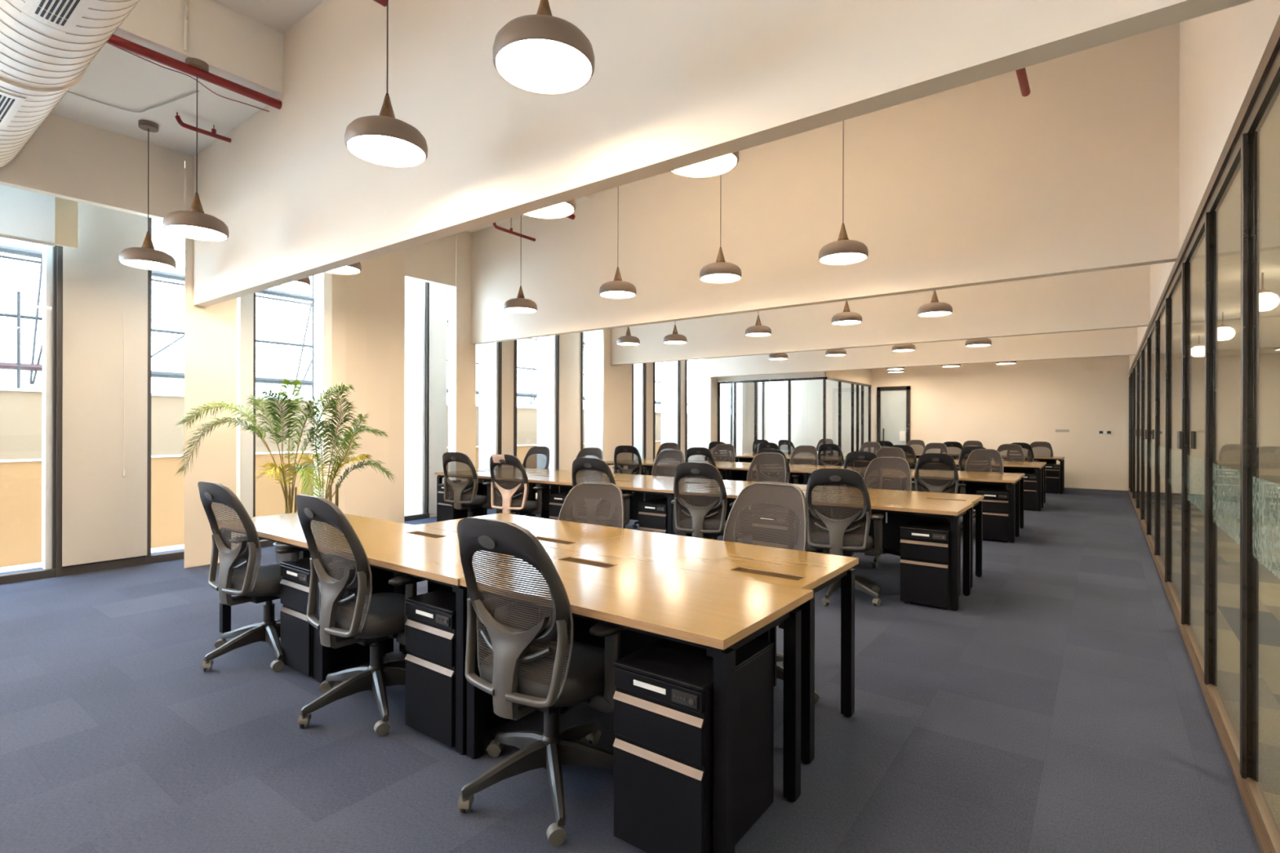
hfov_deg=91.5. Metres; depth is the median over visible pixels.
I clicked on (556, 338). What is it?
window
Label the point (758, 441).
office chair
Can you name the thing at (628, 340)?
pendant lamp
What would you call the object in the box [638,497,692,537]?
drawer pedestal
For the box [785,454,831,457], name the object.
office desk
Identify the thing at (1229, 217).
glass partition
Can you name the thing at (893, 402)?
door
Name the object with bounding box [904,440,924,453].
office chair
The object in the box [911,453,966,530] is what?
office chair
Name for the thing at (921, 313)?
diffuser
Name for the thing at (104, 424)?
column
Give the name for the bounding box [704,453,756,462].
office desk
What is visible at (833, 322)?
diffuser
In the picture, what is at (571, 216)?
pipe
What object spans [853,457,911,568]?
office chair
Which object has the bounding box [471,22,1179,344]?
ceiling beam
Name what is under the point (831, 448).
office chair
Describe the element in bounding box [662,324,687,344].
pendant lamp
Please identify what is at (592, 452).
office chair
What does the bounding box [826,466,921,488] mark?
office desk
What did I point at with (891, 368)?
pendant lamp
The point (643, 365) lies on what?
window
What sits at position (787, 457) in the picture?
office desk
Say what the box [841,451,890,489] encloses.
office chair
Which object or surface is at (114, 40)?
pipe
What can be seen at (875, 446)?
office chair
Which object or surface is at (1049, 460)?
office desk
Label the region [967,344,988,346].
diffuser
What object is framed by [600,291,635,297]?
diffuser
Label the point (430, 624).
drawer pedestal
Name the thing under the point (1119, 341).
ceiling beam
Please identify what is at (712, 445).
office chair
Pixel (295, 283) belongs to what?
diffuser
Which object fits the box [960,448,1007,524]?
office chair
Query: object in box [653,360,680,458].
window
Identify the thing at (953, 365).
pendant lamp
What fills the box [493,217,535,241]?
pipe
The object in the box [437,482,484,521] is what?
drawer pedestal
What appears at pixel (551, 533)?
office desk
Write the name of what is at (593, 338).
trim
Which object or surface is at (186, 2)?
conduit
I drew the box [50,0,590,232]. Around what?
ceiling
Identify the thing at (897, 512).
office desk
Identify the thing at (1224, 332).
globe lamp
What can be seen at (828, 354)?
diffuser
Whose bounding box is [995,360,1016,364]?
pendant lamp
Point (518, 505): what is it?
office chair
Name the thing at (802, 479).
office desk
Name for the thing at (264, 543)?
window
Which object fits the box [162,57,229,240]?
pendant lamp
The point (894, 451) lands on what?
office chair
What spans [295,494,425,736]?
office chair
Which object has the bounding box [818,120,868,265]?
pendant lamp
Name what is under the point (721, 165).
pendant lamp
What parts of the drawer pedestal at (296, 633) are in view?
handle, drawer, handle, drawer, drawer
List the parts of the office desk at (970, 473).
leg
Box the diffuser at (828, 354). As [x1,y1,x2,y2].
[828,354,844,355]
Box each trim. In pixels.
[41,244,676,568]
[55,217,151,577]
[62,555,152,576]
[240,293,253,537]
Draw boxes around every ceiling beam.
[193,0,1253,306]
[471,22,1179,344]
[610,264,1150,365]
[704,327,1137,377]
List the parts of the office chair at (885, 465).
leg, frame, leg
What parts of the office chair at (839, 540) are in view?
armrest, leg, frame, seat, leg, leg, armrest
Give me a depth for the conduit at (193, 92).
5.07 m
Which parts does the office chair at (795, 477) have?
frame, armrest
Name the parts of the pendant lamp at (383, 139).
lamp shade, cord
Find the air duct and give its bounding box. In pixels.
[0,0,139,167]
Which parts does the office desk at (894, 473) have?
modesty panel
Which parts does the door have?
handle, glass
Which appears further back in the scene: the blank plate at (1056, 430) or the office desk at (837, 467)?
the blank plate at (1056, 430)
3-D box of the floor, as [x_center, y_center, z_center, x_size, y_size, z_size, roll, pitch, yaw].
[1.668,1.447,6.174,11.900,0.120,23.100,0,0,37]
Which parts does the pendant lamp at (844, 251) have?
cord, lamp shade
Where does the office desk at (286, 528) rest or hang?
on the floor
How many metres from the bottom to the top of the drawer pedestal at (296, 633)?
0.600 m
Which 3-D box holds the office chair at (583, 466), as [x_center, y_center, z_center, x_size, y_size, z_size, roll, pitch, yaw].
[-0.425,0.850,6.598,0.670,1.064,0.701,0,0,-35]
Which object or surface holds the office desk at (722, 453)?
on the floor
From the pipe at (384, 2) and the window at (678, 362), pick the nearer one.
the pipe at (384, 2)
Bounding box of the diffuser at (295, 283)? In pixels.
[282,280,308,286]
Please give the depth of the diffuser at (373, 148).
3.18 m
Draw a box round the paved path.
[0,544,184,572]
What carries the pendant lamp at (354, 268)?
hanging from the ceiling
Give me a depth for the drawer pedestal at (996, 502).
7.53 m
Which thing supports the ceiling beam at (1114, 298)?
attached to the wall at (66, 158)
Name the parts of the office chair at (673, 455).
frame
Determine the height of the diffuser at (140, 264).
0.006 m
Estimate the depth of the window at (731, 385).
17.26 m
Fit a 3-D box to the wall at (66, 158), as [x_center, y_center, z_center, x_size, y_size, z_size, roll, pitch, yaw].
[-2.783,-2.596,9.438,1.450,1.250,23.000,0,0,37]
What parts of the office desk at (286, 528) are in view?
leg, frame rail, leg, leg, modesty panel, leg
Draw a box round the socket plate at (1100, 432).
[1097,430,1112,434]
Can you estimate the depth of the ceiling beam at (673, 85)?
3.20 m
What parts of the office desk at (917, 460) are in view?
modesty panel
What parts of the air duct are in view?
grille frame, grille frame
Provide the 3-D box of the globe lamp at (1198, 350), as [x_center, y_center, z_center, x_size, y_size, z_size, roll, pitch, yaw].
[8.913,-1.282,9.948,0.230,0.345,0.230,0,0,37]
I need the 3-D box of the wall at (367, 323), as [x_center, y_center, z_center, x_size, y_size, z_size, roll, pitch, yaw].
[-3.154,-0.722,9.087,1.680,4.400,22.000,0,0,37]
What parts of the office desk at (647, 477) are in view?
leg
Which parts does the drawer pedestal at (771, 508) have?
handle, drawer, handle, drawer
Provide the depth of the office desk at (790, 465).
10.02 m
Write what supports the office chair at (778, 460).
on the floor
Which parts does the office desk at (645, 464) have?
frame rail, modesty panel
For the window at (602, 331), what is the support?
in the wall at (367, 323)
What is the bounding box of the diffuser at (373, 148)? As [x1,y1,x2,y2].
[347,134,425,164]
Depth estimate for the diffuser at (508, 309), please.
7.55 m
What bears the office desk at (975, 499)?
on the floor
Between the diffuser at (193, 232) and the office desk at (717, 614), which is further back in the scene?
the diffuser at (193, 232)
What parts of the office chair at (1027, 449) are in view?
frame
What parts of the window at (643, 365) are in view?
white trim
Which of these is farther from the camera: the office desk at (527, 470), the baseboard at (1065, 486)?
the baseboard at (1065, 486)
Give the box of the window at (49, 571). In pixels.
[0,244,56,584]
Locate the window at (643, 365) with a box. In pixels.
[631,363,646,459]
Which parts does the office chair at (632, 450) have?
frame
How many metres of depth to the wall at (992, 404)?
14.46 m
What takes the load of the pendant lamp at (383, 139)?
hanging from the ceiling
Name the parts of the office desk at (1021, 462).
leg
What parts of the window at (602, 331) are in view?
frame, white trim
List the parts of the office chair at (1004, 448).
frame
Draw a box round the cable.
[108,43,269,111]
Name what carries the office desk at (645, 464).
on the floor
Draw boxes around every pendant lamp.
[119,119,176,271]
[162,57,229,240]
[277,276,310,288]
[325,262,361,274]
[344,0,427,167]
[493,0,594,94]
[503,214,537,313]
[523,199,575,218]
[599,186,636,298]
[617,326,639,345]
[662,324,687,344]
[671,151,738,177]
[699,174,742,283]
[745,315,771,336]
[768,352,787,359]
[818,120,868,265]
[825,348,846,356]
[831,300,862,324]
[887,367,904,369]
[887,368,904,373]
[892,343,915,351]
[917,289,952,316]
[941,364,960,367]
[964,337,991,346]
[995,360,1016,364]
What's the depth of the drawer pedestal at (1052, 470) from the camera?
13.11 m
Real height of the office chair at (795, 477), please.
1.064 m
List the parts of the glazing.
rail, door pull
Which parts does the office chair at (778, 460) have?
frame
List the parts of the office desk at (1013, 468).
frame rail, modesty panel, leg, leg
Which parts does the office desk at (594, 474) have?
leg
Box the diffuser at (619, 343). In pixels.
[618,342,638,344]
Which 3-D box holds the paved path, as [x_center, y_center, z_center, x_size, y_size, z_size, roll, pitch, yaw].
[-4.721,1.606,12.245,5.800,0.140,26.000,0,0,37]
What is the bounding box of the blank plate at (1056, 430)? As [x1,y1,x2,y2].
[1055,429,1069,431]
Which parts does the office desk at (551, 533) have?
leg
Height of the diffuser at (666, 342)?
0.006 m
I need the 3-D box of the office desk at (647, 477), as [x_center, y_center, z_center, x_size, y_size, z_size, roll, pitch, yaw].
[0.404,1.010,7.448,1.286,0.750,0.708,0,0,37]
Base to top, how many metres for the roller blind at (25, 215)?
0.985 m
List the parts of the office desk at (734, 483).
leg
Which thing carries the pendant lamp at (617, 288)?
hanging from the ceiling
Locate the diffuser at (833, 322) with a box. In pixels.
[832,320,859,324]
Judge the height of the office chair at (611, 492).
0.984 m
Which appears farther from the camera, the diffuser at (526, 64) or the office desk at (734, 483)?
the office desk at (734, 483)
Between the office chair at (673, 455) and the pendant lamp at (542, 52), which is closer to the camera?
the pendant lamp at (542, 52)
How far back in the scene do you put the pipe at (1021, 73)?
4.59 m
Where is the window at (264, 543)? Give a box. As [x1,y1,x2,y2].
[253,292,275,547]
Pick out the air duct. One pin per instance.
(46, 46)
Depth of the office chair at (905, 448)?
11.23 m
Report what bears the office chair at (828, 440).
on the floor
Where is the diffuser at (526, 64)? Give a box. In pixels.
[496,39,591,90]
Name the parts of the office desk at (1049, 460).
modesty panel, frame rail, leg, leg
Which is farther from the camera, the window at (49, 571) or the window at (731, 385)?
the window at (731, 385)
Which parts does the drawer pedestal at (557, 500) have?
drawer, handle, drawer, handle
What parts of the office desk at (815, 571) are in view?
leg, modesty panel, leg, frame rail, leg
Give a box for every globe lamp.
[1191,335,1204,356]
[1217,311,1235,340]
[1259,272,1279,311]
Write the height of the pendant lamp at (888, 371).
1.720 m
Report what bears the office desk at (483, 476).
on the floor
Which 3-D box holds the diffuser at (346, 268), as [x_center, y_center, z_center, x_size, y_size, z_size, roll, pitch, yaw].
[-2.704,-1.418,5.572,0.368,0.006,0.368,0,0,37]
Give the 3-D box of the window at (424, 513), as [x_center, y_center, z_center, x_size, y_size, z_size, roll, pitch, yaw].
[-3.544,-0.723,8.966,0.100,4.200,1.140,0,0,37]
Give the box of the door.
[876,386,910,453]
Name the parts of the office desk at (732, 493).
leg, frame rail, modesty panel, leg, leg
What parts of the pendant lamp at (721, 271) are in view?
cord, lamp shade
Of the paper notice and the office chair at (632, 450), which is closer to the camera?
the office chair at (632, 450)
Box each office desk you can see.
[217,512,426,681]
[316,527,573,755]
[415,512,643,641]
[434,470,537,521]
[459,551,813,852]
[475,466,568,518]
[497,474,603,522]
[537,471,645,526]
[562,530,858,764]
[578,479,706,534]
[604,460,679,476]
[614,475,733,528]
[624,458,698,477]
[660,462,743,480]
[670,484,820,552]
[684,461,751,480]
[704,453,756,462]
[708,480,842,540]
[722,453,757,454]
[727,465,818,484]
[749,463,836,485]
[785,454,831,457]
[785,455,814,465]
[795,493,973,610]
[806,469,902,523]
[814,457,869,466]
[823,488,983,588]
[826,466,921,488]
[899,453,922,457]
[902,472,1021,542]
[906,457,966,471]
[907,460,958,469]
[912,470,1025,528]
[951,453,993,460]
[955,462,1044,511]
[975,460,1046,503]
[993,456,1064,493]
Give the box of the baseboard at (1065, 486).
[1064,484,1128,490]
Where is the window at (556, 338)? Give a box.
[513,334,559,501]
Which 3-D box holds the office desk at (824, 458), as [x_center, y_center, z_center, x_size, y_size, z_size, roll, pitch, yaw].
[4.240,1.021,12.495,1.286,0.750,0.708,0,0,37]
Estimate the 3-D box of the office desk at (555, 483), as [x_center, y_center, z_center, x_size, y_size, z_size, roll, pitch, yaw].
[-1.044,1.007,7.630,1.286,0.750,0.708,0,0,37]
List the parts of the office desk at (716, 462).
modesty panel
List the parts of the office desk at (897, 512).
leg, leg, frame rail, modesty panel, leg, leg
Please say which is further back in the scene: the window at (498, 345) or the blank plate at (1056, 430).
the blank plate at (1056, 430)
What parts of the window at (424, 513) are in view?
white trim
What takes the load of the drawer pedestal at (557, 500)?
on the floor
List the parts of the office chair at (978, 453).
frame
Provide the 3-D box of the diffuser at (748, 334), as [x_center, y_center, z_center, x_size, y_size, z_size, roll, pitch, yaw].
[1.794,-1.406,9.466,0.368,0.006,0.368,0,0,37]
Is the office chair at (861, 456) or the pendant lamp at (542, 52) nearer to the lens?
the pendant lamp at (542, 52)
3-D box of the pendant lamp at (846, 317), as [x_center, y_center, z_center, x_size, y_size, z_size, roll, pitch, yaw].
[2.772,-2.249,8.366,0.394,1.720,0.394,0,0,37]
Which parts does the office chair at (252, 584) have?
frame, leg, leg, seat, leg, leg, armrest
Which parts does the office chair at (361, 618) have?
frame, leg, leg, armrest, seat, leg, leg, leg, armrest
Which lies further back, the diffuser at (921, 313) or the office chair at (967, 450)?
the office chair at (967, 450)
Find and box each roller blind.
[0,184,78,248]
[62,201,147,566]
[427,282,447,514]
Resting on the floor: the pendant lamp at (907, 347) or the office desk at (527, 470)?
the office desk at (527, 470)
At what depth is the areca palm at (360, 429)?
6.00 m
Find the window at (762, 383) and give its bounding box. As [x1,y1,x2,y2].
[760,382,764,439]
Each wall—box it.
[0,113,456,302]
[0,387,661,567]
[184,153,758,568]
[718,368,871,385]
[758,353,1279,497]
[1128,14,1279,852]
[1129,0,1279,368]
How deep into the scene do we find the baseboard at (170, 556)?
6.38 m
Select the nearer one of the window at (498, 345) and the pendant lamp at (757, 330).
the pendant lamp at (757, 330)
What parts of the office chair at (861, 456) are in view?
frame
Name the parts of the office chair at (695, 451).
frame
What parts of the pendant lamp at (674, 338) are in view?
lamp shade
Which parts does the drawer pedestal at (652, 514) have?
drawer, handle, drawer, handle, drawer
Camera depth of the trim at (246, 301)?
6.95 m
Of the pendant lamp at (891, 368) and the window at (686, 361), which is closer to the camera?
the pendant lamp at (891, 368)
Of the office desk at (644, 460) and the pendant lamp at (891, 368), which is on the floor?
the office desk at (644, 460)
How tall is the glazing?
2.530 m
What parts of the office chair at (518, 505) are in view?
armrest, frame, seat, armrest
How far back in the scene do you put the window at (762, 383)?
18.85 m
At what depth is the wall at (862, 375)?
15.31 m
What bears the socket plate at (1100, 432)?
attached to the wall at (992, 404)
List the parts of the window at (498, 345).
white trim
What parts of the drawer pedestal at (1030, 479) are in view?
drawer, drawer, drawer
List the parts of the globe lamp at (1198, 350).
globe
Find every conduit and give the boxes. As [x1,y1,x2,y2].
[66,90,199,112]
[183,0,188,51]
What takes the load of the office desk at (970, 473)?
on the floor
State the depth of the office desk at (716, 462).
10.85 m
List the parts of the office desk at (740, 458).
frame rail, modesty panel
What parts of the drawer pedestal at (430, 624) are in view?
handle, handle, drawer, drawer, drawer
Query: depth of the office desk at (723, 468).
10.19 m
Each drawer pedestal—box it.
[280,557,393,678]
[404,586,538,748]
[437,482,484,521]
[549,491,599,523]
[613,638,773,852]
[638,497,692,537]
[751,507,808,551]
[899,520,960,609]
[976,488,1009,542]
[1014,472,1037,511]
[1044,463,1059,493]
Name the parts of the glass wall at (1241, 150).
pane, pane, pane, pane, sill, rail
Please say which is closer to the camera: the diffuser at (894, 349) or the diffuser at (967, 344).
the diffuser at (967, 344)
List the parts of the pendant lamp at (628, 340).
lamp shade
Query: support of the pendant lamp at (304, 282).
hanging from the ceiling
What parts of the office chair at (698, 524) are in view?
armrest, frame, seat, armrest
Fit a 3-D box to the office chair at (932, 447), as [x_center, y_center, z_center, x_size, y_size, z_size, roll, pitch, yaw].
[5.907,0.867,12.605,0.692,1.064,0.708,0,0,35]
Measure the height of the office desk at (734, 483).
0.750 m
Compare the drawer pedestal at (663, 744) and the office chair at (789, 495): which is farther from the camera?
the office chair at (789, 495)
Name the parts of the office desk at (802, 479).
leg, leg, frame rail, modesty panel, leg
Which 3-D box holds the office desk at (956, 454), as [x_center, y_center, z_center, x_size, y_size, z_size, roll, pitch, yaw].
[7.473,1.030,14.440,1.286,0.750,0.708,0,0,37]
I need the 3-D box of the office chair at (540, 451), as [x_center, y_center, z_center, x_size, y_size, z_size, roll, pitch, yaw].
[-1.718,0.848,9.723,0.670,1.064,0.701,0,0,-31]
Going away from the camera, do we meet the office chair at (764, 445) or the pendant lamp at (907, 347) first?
the pendant lamp at (907, 347)
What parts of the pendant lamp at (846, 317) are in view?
lamp shade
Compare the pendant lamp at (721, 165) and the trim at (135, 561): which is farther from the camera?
the trim at (135, 561)
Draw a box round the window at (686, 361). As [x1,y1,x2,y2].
[684,360,687,458]
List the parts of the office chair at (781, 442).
frame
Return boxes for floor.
[0,487,1279,852]
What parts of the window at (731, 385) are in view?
white trim, frame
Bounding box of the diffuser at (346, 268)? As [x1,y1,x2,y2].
[329,266,359,272]
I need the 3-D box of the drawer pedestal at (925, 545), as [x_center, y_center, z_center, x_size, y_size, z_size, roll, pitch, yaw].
[2.317,1.088,4.975,0.347,0.600,0.511,0,0,37]
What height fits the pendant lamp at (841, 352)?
1.720 m
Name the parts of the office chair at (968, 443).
frame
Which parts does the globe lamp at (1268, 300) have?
globe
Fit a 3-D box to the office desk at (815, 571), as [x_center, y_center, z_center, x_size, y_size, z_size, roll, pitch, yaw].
[0.326,1.007,3.110,1.286,0.750,0.708,0,0,37]
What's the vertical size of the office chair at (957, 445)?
1.064 m
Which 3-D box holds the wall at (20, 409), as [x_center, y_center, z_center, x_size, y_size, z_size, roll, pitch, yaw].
[-3.628,0.563,11.433,0.320,1.950,26.000,0,0,37]
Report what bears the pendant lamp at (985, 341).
hanging from the ceiling
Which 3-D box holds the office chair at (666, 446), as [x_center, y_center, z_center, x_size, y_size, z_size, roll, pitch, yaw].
[0.464,0.855,12.276,0.701,1.064,0.670,0,0,-3]
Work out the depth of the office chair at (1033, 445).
14.22 m
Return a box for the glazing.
[717,377,871,457]
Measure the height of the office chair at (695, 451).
1.064 m
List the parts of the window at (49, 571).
white trim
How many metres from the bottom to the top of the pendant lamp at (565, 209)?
1.720 m
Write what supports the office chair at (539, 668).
on the floor
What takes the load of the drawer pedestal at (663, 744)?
on the floor
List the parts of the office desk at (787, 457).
modesty panel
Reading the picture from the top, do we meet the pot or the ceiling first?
the ceiling
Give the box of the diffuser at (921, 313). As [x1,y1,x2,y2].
[919,311,950,315]
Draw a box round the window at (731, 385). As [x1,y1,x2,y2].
[728,383,733,452]
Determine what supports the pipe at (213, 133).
attached to the ceiling
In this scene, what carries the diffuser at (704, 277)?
attached to the pendant lamp at (721, 271)
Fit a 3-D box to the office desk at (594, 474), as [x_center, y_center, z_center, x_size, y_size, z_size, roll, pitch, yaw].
[-0.630,1.008,8.219,1.286,0.750,0.708,0,0,37]
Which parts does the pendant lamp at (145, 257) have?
lamp shade, cord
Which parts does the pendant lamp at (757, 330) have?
lamp shade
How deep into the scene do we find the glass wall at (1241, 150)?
3.21 m
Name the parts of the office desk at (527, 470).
leg, leg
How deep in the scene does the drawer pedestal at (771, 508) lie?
5.59 m
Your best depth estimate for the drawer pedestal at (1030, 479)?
10.36 m
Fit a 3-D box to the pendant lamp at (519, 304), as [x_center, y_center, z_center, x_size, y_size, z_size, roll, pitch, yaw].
[-1.436,-2.149,7.523,0.394,1.500,0.394,0,0,37]
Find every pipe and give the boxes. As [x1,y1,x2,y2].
[106,34,281,109]
[174,111,231,142]
[373,0,386,6]
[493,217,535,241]
[566,213,575,219]
[1015,67,1030,96]
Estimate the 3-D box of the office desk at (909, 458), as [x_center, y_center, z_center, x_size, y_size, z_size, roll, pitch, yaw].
[5.683,1.024,12.306,1.286,0.750,0.708,0,0,37]
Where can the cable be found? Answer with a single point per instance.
(108, 43)
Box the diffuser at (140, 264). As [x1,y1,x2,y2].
[121,259,173,269]
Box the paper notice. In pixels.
[899,431,905,440]
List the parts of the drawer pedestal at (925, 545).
drawer, handle, drawer, handle, drawer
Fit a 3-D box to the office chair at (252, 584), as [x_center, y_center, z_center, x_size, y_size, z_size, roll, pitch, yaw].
[-2.265,0.844,3.763,0.712,1.064,0.681,0,0,34]
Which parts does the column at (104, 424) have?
pull chain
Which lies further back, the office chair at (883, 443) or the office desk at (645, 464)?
the office chair at (883, 443)
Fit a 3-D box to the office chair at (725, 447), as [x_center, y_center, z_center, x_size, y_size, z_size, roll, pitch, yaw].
[1.471,0.856,11.510,0.703,1.064,0.701,0,0,31]
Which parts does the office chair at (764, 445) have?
frame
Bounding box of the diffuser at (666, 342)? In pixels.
[665,341,684,343]
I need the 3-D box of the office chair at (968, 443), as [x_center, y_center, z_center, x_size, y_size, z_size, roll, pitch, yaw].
[7.918,0.873,14.850,0.670,1.064,0.701,0,0,-25]
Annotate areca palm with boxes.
[173,377,355,564]
[293,386,395,507]
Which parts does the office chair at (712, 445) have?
frame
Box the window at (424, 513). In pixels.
[404,280,429,521]
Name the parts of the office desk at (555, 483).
leg, frame rail, modesty panel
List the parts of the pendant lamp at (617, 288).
lamp shade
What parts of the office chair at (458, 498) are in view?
frame, seat, armrest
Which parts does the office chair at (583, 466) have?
frame, seat, armrest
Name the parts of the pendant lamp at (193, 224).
lamp shade, cord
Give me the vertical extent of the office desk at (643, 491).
0.750 m
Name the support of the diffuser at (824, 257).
attached to the pendant lamp at (844, 251)
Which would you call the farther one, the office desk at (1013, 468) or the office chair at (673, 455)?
the office desk at (1013, 468)
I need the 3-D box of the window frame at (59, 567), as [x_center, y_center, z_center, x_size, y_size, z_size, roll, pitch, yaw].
[-5.126,-0.619,5.985,0.065,3.980,0.700,0,0,37]
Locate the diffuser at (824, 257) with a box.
[820,253,866,262]
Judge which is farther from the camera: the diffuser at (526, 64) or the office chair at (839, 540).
the office chair at (839, 540)
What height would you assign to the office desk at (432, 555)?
0.750 m
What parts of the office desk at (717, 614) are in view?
leg, leg, frame rail, modesty panel, leg, leg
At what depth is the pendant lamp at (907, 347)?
11.26 m
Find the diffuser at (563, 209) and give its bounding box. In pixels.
[528,202,573,216]
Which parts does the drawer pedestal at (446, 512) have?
drawer, drawer, handle, drawer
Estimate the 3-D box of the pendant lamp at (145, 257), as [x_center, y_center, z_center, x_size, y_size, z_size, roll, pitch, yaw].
[-4.292,-2.027,5.448,0.394,1.240,0.394,0,0,37]
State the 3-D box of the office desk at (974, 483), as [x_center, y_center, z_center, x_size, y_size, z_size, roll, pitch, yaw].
[4.153,1.019,8.094,1.286,0.750,0.708,0,0,37]
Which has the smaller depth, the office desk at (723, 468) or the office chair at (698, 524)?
the office chair at (698, 524)
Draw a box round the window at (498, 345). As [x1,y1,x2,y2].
[487,342,502,509]
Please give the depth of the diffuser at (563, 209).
4.09 m
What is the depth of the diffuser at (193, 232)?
4.53 m
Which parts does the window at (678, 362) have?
white trim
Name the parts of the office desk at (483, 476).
leg, frame rail, modesty panel, leg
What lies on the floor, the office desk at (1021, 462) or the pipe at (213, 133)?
the office desk at (1021, 462)
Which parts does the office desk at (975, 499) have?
leg, leg, leg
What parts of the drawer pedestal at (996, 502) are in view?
drawer, handle, drawer, handle, drawer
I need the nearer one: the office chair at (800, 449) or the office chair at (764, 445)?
the office chair at (800, 449)
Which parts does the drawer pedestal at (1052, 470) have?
drawer, drawer, drawer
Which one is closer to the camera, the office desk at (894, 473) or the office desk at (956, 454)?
the office desk at (894, 473)
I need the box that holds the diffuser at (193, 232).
[164,225,226,239]
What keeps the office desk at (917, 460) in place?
on the floor
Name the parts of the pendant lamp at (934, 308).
lamp shade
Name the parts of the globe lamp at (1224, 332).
globe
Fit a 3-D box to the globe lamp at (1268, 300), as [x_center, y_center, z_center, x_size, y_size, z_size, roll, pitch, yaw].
[5.925,-1.281,5.939,0.230,0.365,0.230,0,0,37]
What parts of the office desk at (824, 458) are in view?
modesty panel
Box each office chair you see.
[197,481,306,671]
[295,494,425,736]
[442,452,491,517]
[457,517,625,846]
[489,453,547,515]
[522,446,549,493]
[557,482,624,528]
[571,457,634,525]
[575,447,602,472]
[612,445,650,475]
[631,449,684,528]
[655,442,679,459]
[671,462,739,539]
[684,447,724,479]
[707,441,737,462]
[710,444,735,462]
[723,481,819,703]
[738,452,786,538]
[752,439,768,453]
[755,448,799,484]
[757,442,788,462]
[777,440,796,454]
[789,445,817,465]
[805,467,884,606]
[811,438,833,462]
[817,443,851,466]
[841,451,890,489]
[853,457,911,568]
[858,441,880,457]
[873,440,893,456]
[875,447,906,459]
[887,444,923,469]
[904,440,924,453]
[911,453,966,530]
[922,442,948,454]
[940,441,967,459]
[956,446,997,472]
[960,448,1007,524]
[962,440,983,454]
[996,444,1024,489]
[1003,442,1039,473]
[1030,441,1053,456]
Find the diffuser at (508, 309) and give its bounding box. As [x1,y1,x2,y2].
[506,307,535,311]
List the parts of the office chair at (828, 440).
frame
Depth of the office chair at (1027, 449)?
13.19 m
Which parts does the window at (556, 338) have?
white trim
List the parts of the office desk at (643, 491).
frame rail, modesty panel, leg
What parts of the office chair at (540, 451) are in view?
frame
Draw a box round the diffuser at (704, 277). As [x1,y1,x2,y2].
[701,273,740,281]
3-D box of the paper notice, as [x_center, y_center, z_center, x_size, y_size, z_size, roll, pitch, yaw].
[6.926,0.254,16.473,0.140,0.260,0.015,0,0,37]
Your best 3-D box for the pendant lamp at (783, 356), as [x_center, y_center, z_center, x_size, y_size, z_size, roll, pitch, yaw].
[2.846,-2.137,12.850,0.394,1.500,0.394,0,0,37]
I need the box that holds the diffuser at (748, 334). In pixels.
[746,333,769,335]
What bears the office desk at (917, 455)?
on the floor
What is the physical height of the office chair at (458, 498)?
1.064 m
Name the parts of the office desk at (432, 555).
leg, frame rail, leg, leg, modesty panel, leg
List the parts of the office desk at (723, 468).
frame rail, modesty panel, leg, leg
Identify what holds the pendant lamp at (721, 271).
hanging from the ceiling
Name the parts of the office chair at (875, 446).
frame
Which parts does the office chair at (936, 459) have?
armrest, frame, armrest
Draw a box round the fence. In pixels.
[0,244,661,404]
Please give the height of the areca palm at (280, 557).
1.827 m
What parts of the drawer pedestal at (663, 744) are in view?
handle, handle, drawer, drawer, drawer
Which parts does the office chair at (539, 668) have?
armrest, leg, frame, leg, seat, leg, leg, leg, armrest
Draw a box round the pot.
[273,542,299,564]
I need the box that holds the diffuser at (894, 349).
[893,349,913,351]
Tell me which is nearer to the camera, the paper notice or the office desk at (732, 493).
the office desk at (732, 493)
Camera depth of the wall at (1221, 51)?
3.25 m
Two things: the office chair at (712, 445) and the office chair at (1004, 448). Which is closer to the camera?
the office chair at (1004, 448)
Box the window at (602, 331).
[580,329,604,460]
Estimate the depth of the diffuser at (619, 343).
10.60 m
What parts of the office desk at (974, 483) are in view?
leg, frame rail, modesty panel, leg, leg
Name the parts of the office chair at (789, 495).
frame, leg, leg, armrest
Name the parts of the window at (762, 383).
white trim, frame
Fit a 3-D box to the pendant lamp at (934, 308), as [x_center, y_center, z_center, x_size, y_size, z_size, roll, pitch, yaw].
[3.646,-2.248,7.714,0.394,1.720,0.394,0,0,37]

